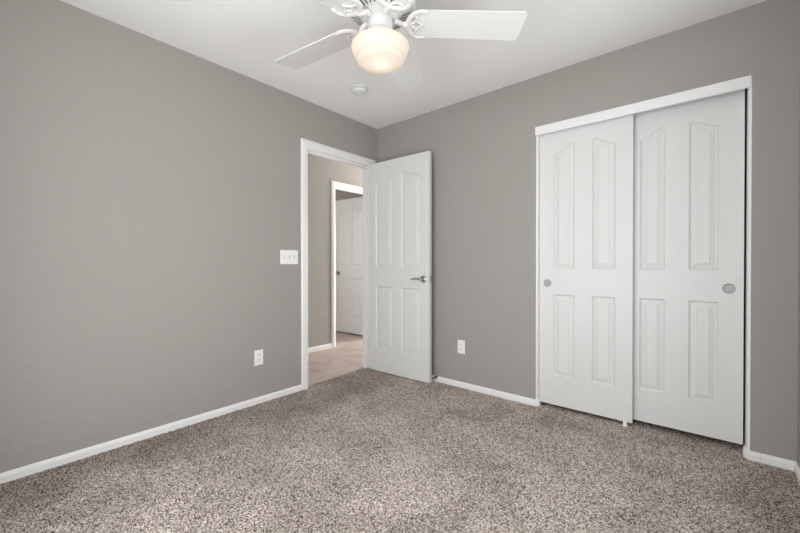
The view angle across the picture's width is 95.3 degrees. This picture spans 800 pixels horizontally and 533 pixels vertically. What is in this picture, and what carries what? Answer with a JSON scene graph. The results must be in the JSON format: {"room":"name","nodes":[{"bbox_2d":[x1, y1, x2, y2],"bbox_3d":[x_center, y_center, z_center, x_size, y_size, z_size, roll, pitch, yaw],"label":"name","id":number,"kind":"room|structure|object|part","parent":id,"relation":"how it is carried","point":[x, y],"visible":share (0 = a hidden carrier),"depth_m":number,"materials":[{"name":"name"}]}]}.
{"room":"empty bedroom","nodes":[
{"label":"empty bedroom","id":0,"kind":"room"},
{"bbox_2d":[0,0,376,472],"bbox_3d":[-1.239,-0.154,2.647,0.115,2.490,3.210,0,1,40],"label":"wall","id":1,"kind":"structure","parent":0,"point":[150,188],"depth_m":2.16,"materials":[{"name":"grey paint"}]},
{"bbox_2d":[0,384,301,483],"bbox_3d":[-1.483,1.028,2.267,0.012,0.073,2.047,0,1,40],"label":"baseboard","id":2,"kind":"structure","parent":1,"relation":"attached to","point":[31,469],"depth_m":2.14,"materials":[{"name":"white paint"}]},
{"bbox_2d":[254,349,262,365],"bbox_3d":[-1.067,0.688,2.760,0.008,0.114,0.070,0,1,40],"label":"wall outlet","id":3,"kind":"object","parent":1,"relation":"attached to","point":[258,354],"visible":1,"depth_m":2.75,"materials":[{"name":"white plastic"}]},
{"bbox_2d":[280,250,297,263],"bbox_3d":[-0.892,-0.076,2.954,0.019,0.114,0.163,0,1,40],"label":"light switch","id":4,"kind":"object","parent":1,"relation":"attached to","point":[286,256],"visible":1,"depth_m":2.95,"materials":[{"name":"white plastic"}]},
{"bbox_2d":[301,138,375,389],"bbox_3d":[-0.582,-0.009,3.425,0.147,2.130,0.893,0,1,40],"label":"door frame","id":5,"kind":"structure","parent":1,"relation":"attached to","point":[305,144],"depth_m":3.25,"materials":[{"name":"white paint"}]},
{"bbox_2d":[370,151,430,382],"bbox_3d":[-0.013,0.006,3.426,0.736,2.033,0.157,0,0,39],"label":"door","id":6,"kind":"structure","parent":5,"relation":"attached to","point":[400,188],"depth_m":3.39,"materials":[{"name":"white paint"}]},
{"bbox_2d":[308,153,361,347],"bbox_3d":[-1.088,-0.166,4.471,0.115,2.490,6.000,0,1,40],"label":"wall","id":7,"kind":"structure","parent":0,"point":[321,170],"depth_m":4.51,"materials":[{"name":"grey paint"}]},
{"bbox_2d":[308,343,331,352],"bbox_3d":[-1.890,1.020,3.431,0.012,0.073,3.163,0,1,40],"label":"baseboard","id":8,"kind":"structure","parent":7,"relation":"attached to","point":[326,346],"depth_m":4.49,"materials":[{"name":"white paint"}]},
{"bbox_2d":[331,180,361,347],"bbox_3d":[-0.624,-0.024,5.008,0.131,2.138,0.895,0,1,40],"label":"door frame","id":9,"kind":"structure","parent":7,"relation":"attached to","point":[333,183],"depth_m":4.65,"materials":[{"name":"white paint"}]},
{"bbox_2d":[335,197,362,334],"bbox_3d":[-0.776,-0.009,5.505,0.710,2.029,0.098,0,0,39],"label":"door","id":10,"kind":"structure","parent":7,"relation":"in","point":[348,212],"depth_m":5.51,"materials":[{"name":"white paint"}]},
{"bbox_2d":[335,189,361,200],"bbox_3d":[-2.457,-0.171,5.370,3.138,2.490,3.035,0,1,40],"label":"wall","id":11,"kind":"structure","parent":0,"point":[339,194],"depth_m":5.87,"materials":[{"name":"grey paint"}]},
{"bbox_2d":[0,331,799,532],"bbox_3d":[-0.709,1.056,4.160,7.150,0.069,6.000,0,1,40],"label":"floor","id":12,"kind":"structure","parent":0,"point":[367,450],"depth_m":1.82,"materials":[{"name":"carpet"}]},
{"bbox_2d":[622,420,629,426],"bbox_3d":[1.488,1.022,2.402,0.032,0.047,0.099,0,1,40],"label":"floor guide","id":13,"kind":"object","parent":12,"relation":"on","point":[625,423],"visible":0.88,"depth_m":2.37,"materials":[{"name":"white plastic"}]},
{"bbox_2d":[60,0,765,128],"bbox_3d":[0.182,-1.435,1.950,3.175,0.080,3.995,0,1,40],"label":"ceiling","id":14,"kind":"structure","parent":0,"point":[244,37],"depth_m":2.25,"materials":[{"name":"white paint"}]},
{"bbox_2d":[350,84,367,95],"bbox_3d":[-0.321,-1.379,2.877,0.140,0.044,0.140,0,1,40],"label":"smoke detector","id":15,"kind":"object","parent":14,"relation":"attached to","point":[357,90],"visible":1,"depth_m":2.84,"materials":[{"name":"white plastic"}]},
{"bbox_2d":[274,0,527,92],"bbox_3d":[-0.121,-1.157,1.673,1.269,0.472,1.284,0,1,40],"label":"ceiling fan","id":16,"kind":"object","parent":14,"relation":"hanging from","point":[377,47],"visible":1,"depth_m":1.66,"materials":[{"name":"white wood"}]},
{"bbox_3d":[-0.433,-1.117,1.895,0.496,0.033,0.160,0,0,33],"label":"fan blade","id":17,"kind":"part","parent":16,"relation":"part of","materials":[{"name":"white"}]},
{"bbox_3d":[-0.410,-1.113,1.413,0.496,0.033,0.160,0,0,-39],"label":"fan blade","id":18,"kind":"part","parent":16,"relation":"part of","materials":[{"name":"white"}]},
{"bbox_3d":[-0.090,-0.981,1.670,0.265,0.120,0.265,0,1,40],"label":"lamp shade","id":19,"kind":"part","parent":16,"relation":"part of","materials":[{"name":"white glass"}]},
{"bbox_3d":[0.019,-1.118,2.065,0.160,0.033,0.496,0,0,15],"label":"fan blade","id":20,"kind":"part","parent":16,"relation":"part of","materials":[{"name":"white"}]},
{"bbox_3d":[0.321,-1.116,1.688,0.496,0.033,0.160,0,0,-3],"label":"fan blade","id":21,"kind":"part","parent":16,"relation":"part of","materials":[{"name":"white"}]},
{"bbox_2d":[377,0,799,461],"bbox_3d":[0.928,-0.157,2.841,2.945,2.490,0.115,0,1,40],"label":"wall","id":22,"kind":"structure","parent":0,"point":[482,147],"depth_m":2.57,"materials":[{"name":"grey paint"}]},
{"bbox_2d":[458,340,464,353],"bbox_3d":[0.522,0.686,3.110,0.070,0.114,0.008,0,1,40],"label":"wall outlet","id":23,"kind":"object","parent":22,"relation":"attached to","point":[461,344],"visible":1,"depth_m":3.10,"materials":[{"name":"white plastic"}]},
{"bbox_2d":[431,375,530,404],"bbox_3d":[0.375,1.020,3.234,1.576,0.073,0.012,0,1,40],"label":"baseboard","id":24,"kind":"structure","parent":22,"relation":"attached to","point":[488,391],"depth_m":2.96,"materials":[{"name":"white paint"}]},
{"bbox_2d":[531,398,539,406],"bbox_3d":[1.008,1.023,2.710,0.070,0.073,0.029,0,0,10],"label":"baseboard","id":25,"kind":"structure","parent":22,"relation":"attached to","point":[535,402],"depth_m":2.70,"materials":[{"name":"white paint"}]},
{"bbox_2d":[536,135,542,403],"bbox_3d":[1.070,0.017,2.779,0.030,2.084,0.199,0,1,40],"label":"door frame","id":26,"kind":"structure","parent":22,"relation":"attached to","point":[537,137],"depth_m":2.70,"materials":[{"name":"white paint"}]},
{"bbox_2d":[539,114,633,422],"bbox_3d":[1.275,-0.002,2.540,0.590,2.016,0.038,0,1,40],"label":"door","id":27,"kind":"structure","parent":22,"relation":"in","point":[587,171],"depth_m":2.50,"materials":[{"name":"white paint"}]},
{"bbox_3d":[1.083,0.121,2.681,0.054,0.054,0.004,0,1,40],"label":"finger pull","id":28,"kind":"part","parent":27,"relation":"part of","materials":[{"name":"silver metal"}]},
{"bbox_2d":[535,75,750,135],"bbox_3d":[1.444,-0.996,2.330,1.152,0.062,0.022,0,1,40],"label":"trim","id":29,"kind":"structure","parent":22,"relation":"attached to","point":[741,83],"depth_m":2.23,"materials":[{"name":"white paint"}]},
{"bbox_2d":[633,89,744,444],"bbox_3d":[1.704,-0.005,2.242,0.594,2.006,0.038,0,1,40],"label":"door","id":30,"kind":"structure","parent":22,"relation":"in","point":[688,271],"depth_m":2.19,"materials":[{"name":"white paint"}]},
{"bbox_3d":[1.873,0.125,2.079,0.057,0.057,0.004,0,1,40],"label":"finger pull","id":31,"kind":"part","parent":30,"relation":"part of","materials":[{"name":"silver metal"}]},
{"bbox_2d":[744,76,751,449],"bbox_3d":[1.950,0.021,2.034,0.030,2.084,0.199,0,1,40],"label":"door frame","id":32,"kind":"structure","parent":22,"relation":"attached to","point":[748,147],"depth_m":1.98,"materials":[{"name":"white paint"}]},
{"bbox_2d":[743,445,760,462],"bbox_3d":[1.893,1.027,1.978,0.042,0.073,0.098,0,0,-2],"label":"baseboard","id":33,"kind":"structure","parent":22,"relation":"attached to","point":[750,455],"depth_m":1.95,"materials":[{"name":"white paint"}]},
{"bbox_2d":[743,89,745,418],"bbox_3d":[1.629,-0.156,2.740,1.845,2.490,0.635,0,1,40],"label":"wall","id":34,"kind":"structure","parent":0,"point":[745,89],"depth_m":2.48,"materials":[{"name":"grey paint"}]},
{"bbox_2d":[797,84,799,466],"bbox_3d":[1.097,-0.142,0.671,0.115,2.490,3.210,0,1,40],"label":"wall","id":35,"kind":"structure","parent":0,"point":[798,382],"depth_m":1.83,"materials":[{"name":"grey paint"}]},
{"bbox_2d":[761,453,799,484],"bbox_3d":[1.008,1.036,0.763,0.130,0.073,2.968,0,1,40],"label":"baseboard","id":36,"kind":"structure","parent":35,"relation":"attached to","point":[783,463],"depth_m":1.88,"materials":[{"name":"white paint"}]}
]}

